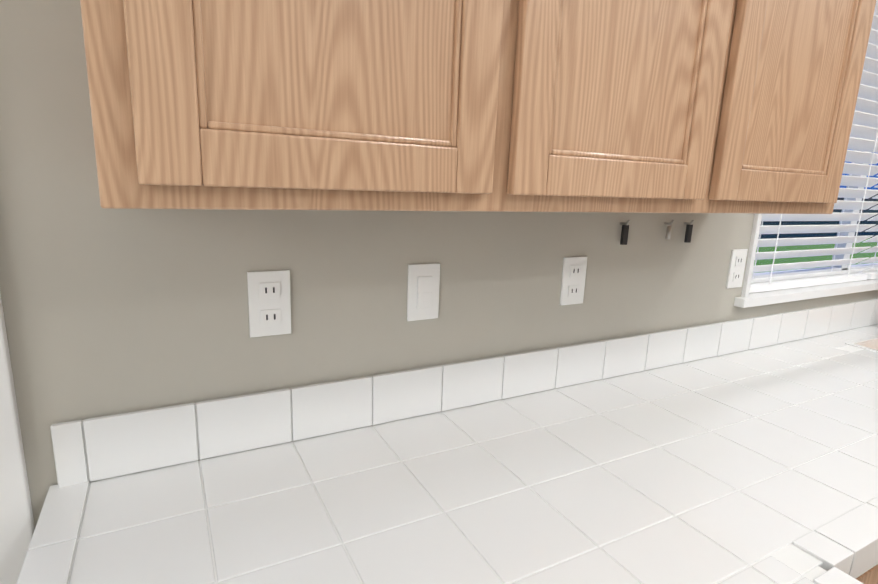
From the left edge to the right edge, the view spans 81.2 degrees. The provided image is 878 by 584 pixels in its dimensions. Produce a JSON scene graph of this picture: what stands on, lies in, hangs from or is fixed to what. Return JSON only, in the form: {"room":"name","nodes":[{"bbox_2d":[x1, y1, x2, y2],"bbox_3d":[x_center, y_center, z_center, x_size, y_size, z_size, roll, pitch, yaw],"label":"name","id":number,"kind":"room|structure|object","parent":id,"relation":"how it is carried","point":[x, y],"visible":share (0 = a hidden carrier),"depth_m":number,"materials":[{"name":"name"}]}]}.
{"room":"kitchen","nodes":[
{"label":"kitchen","id":0,"kind":"room"},
{"bbox_2d":[0,0,877,527],"bbox_3d":[0.237,-0.195,1.229,7.800,2.720,0.150,-4,14,-28],"label":"wall","id":1,"kind":"structure","parent":0,"point":[110,312],"depth_m":0.87,"materials":[{"name":"paint"}]},
{"bbox_2d":[0,292,34,583],"bbox_3d":[-1.059,0.041,0.474,1.018,2.480,0.018,-4,14,-28],"label":"door frame","id":2,"kind":"structure","parent":1,"relation":"attached to","point":[17,527],"depth_m":0.76,"materials":[{"name":"white"}]},
{"bbox_2d":[247,270,290,337],"bbox_3d":[-0.295,0.021,0.894,0.070,0.115,0.008,-4,14,-28],"label":"electrical outlet","id":3,"kind":"object","parent":1,"relation":"attached to","point":[269,303],"visible":1,"depth_m":0.89,"materials":[{"name":"white plastic"}]},
{"bbox_2d":[80,0,575,211],"bbox_3d":[-0.143,-0.566,0.661,0.548,0.896,0.310,-4,14,-28],"label":"upper cabinet","id":4,"kind":"object","parent":1,"relation":"attached to","point":[358,105],"depth_m":0.58,"materials":[{"name":"brown wood"}]},
{"bbox_2d":[407,263,439,320],"bbox_3d":[-0.030,0.001,1.034,0.070,0.115,0.010,-4,14,-28],"label":"light switch","id":5,"kind":"object","parent":1,"relation":"attached to","point":[423,292],"visible":1,"depth_m":1.03,"materials":[{"name":"white plastic"}]},
{"bbox_2d":[50,299,877,486],"bbox_3d":[1.483,0.094,1.883,4.698,0.103,0.009,-4,14,-28],"label":"backsplash","id":6,"kind":"structure","parent":1,"relation":"attached to","point":[89,450],"depth_m":1.02,"materials":[{"name":"white tile"}]},
{"bbox_2d":[559,256,587,305],"bbox_3d":[0.322,-0.026,1.222,0.070,0.115,0.008,-4,14,-28],"label":"electrical outlet","id":7,"kind":"object","parent":1,"relation":"attached to","point":[573,280],"visible":1,"depth_m":1.22,"materials":[{"name":"white plastic"}]},
{"bbox_2d":[620,220,629,244],"bbox_3d":[0.454,-0.147,1.256,0.016,0.061,0.025,-4,14,-28],"label":"hook","id":8,"kind":"object","parent":1,"relation":"attached to","point":[625,231],"depth_m":1.25,"materials":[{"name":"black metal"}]},
{"bbox_2d":[664,220,673,239],"bbox_3d":[0.595,-0.162,1.329,0.012,0.051,0.025,-4,14,-28],"label":"hook","id":9,"kind":"object","parent":1,"relation":"attached to","point":[668,232],"depth_m":1.32,"materials":[{"name":"silver metal"}]},
{"bbox_2d":[560,0,779,213],"bbox_3d":[0.232,-0.595,0.861,0.606,0.896,0.310,-4,14,-28],"label":"upper cabinet","id":10,"kind":"object","parent":1,"relation":"attached to","point":[684,106],"depth_m":0.83,"materials":[{"name":"brown wood"}]},
{"bbox_2d":[684,220,693,242],"bbox_3d":[0.665,-0.163,1.368,0.016,0.061,0.025,-4,14,-28],"label":"hook","id":11,"kind":"object","parent":1,"relation":"attached to","point":[689,226],"depth_m":1.36,"materials":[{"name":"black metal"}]},
{"bbox_2d":[726,249,747,287],"bbox_3d":[0.886,-0.069,1.522,0.070,0.115,0.008,-4,14,-28],"label":"electrical outlet","id":12,"kind":"object","parent":1,"relation":"attached to","point":[736,268],"visible":1,"depth_m":1.52,"materials":[{"name":"white plastic"}]},
{"bbox_2d":[734,139,877,307],"bbox_3d":[1.655,-0.676,1.877,1.730,1.327,0.180,-4,14,-28],"label":"window","id":13,"kind":"structure","parent":1,"relation":"in","point":[746,299],"depth_m":1.76,"materials":[{"name":"white"}]},
{"bbox_2d":[749,0,877,292],"bbox_3d":[1.662,-0.677,1.863,1.622,1.275,0.070,-4,14,-28],"label":"window blinds","id":14,"kind":"object","parent":13,"relation":"attached to","point":[864,128],"visible":0.42,"depth_m":1.79,"materials":[{"name":"white plastic"}]},
{"bbox_2d":[748,0,875,213],"bbox_3d":[0.608,-0.623,1.060,0.548,0.896,0.310,-4,14,-28],"label":"upper cabinet","id":15,"kind":"object","parent":1,"relation":"attached to","point":[818,57],"depth_m":1.02,"materials":[{"name":"brown wood"}]},
{"bbox_3d":[1.605,1.801,-1.057,7.800,0.120,6.170,-4,14,-28],"label":"floor","id":16,"kind":"structure","parent":0,"visible":0},
{"bbox_2d":[836,559,859,582],"bbox_3d":[0.346,0.780,1.068,0.185,0.890,0.617,-4,14,-28],"label":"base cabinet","id":17,"kind":"object","parent":16,"relation":"on","point":[849,572],"depth_m":0.71,"materials":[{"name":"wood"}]},
{"bbox_2d":[788,563,855,583],"bbox_3d":[0.379,0.536,-0.016,0.915,0.044,1.155,-4,14,-28],"label":"countertop","id":18,"kind":"structure","parent":17,"relation":"on","point":[818,575],"depth_m":0.66,"materials":[{"name":"white tile"}]},
{"bbox_2d":[856,547,877,583],"bbox_3d":[0.459,0.772,1.128,0.187,0.890,0.617,-4,14,-28],"label":"base cabinet","id":19,"kind":"object","parent":16,"relation":"on","point":[867,573],"depth_m":0.75,"materials":[{"name":"brown wood"}]},
{"bbox_2d":[24,323,877,583],"bbox_3d":[1.631,0.229,1.638,4.712,0.044,0.627,-4,14,-28],"label":"countertop","id":20,"kind":"structure","parent":19,"relation":"on","point":[759,465],"depth_m":0.81,"materials":[{"name":"white tile"}]},
{"bbox_2d":[844,335,877,350],"bbox_3d":[1.799,0.284,1.754,0.764,0.198,0.409,-4,14,-28],"label":"sink","id":21,"kind":"object","parent":20,"relation":"in","point":[869,342],"depth_m":1.78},
{"label":"outside","id":22,"kind":"structure","parent":0,"visible":0},
{"bbox_2d":[754,194,877,272],"bbox_3d":[-4.271,-4.688,20.168,75.000,4.699,38.430,-4,14,-28],"label":"garden","id":23,"kind":"object","parent":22,"point":[802,247],"depth_m":19.19,"materials":[{"name":"green plant"}]}
]}

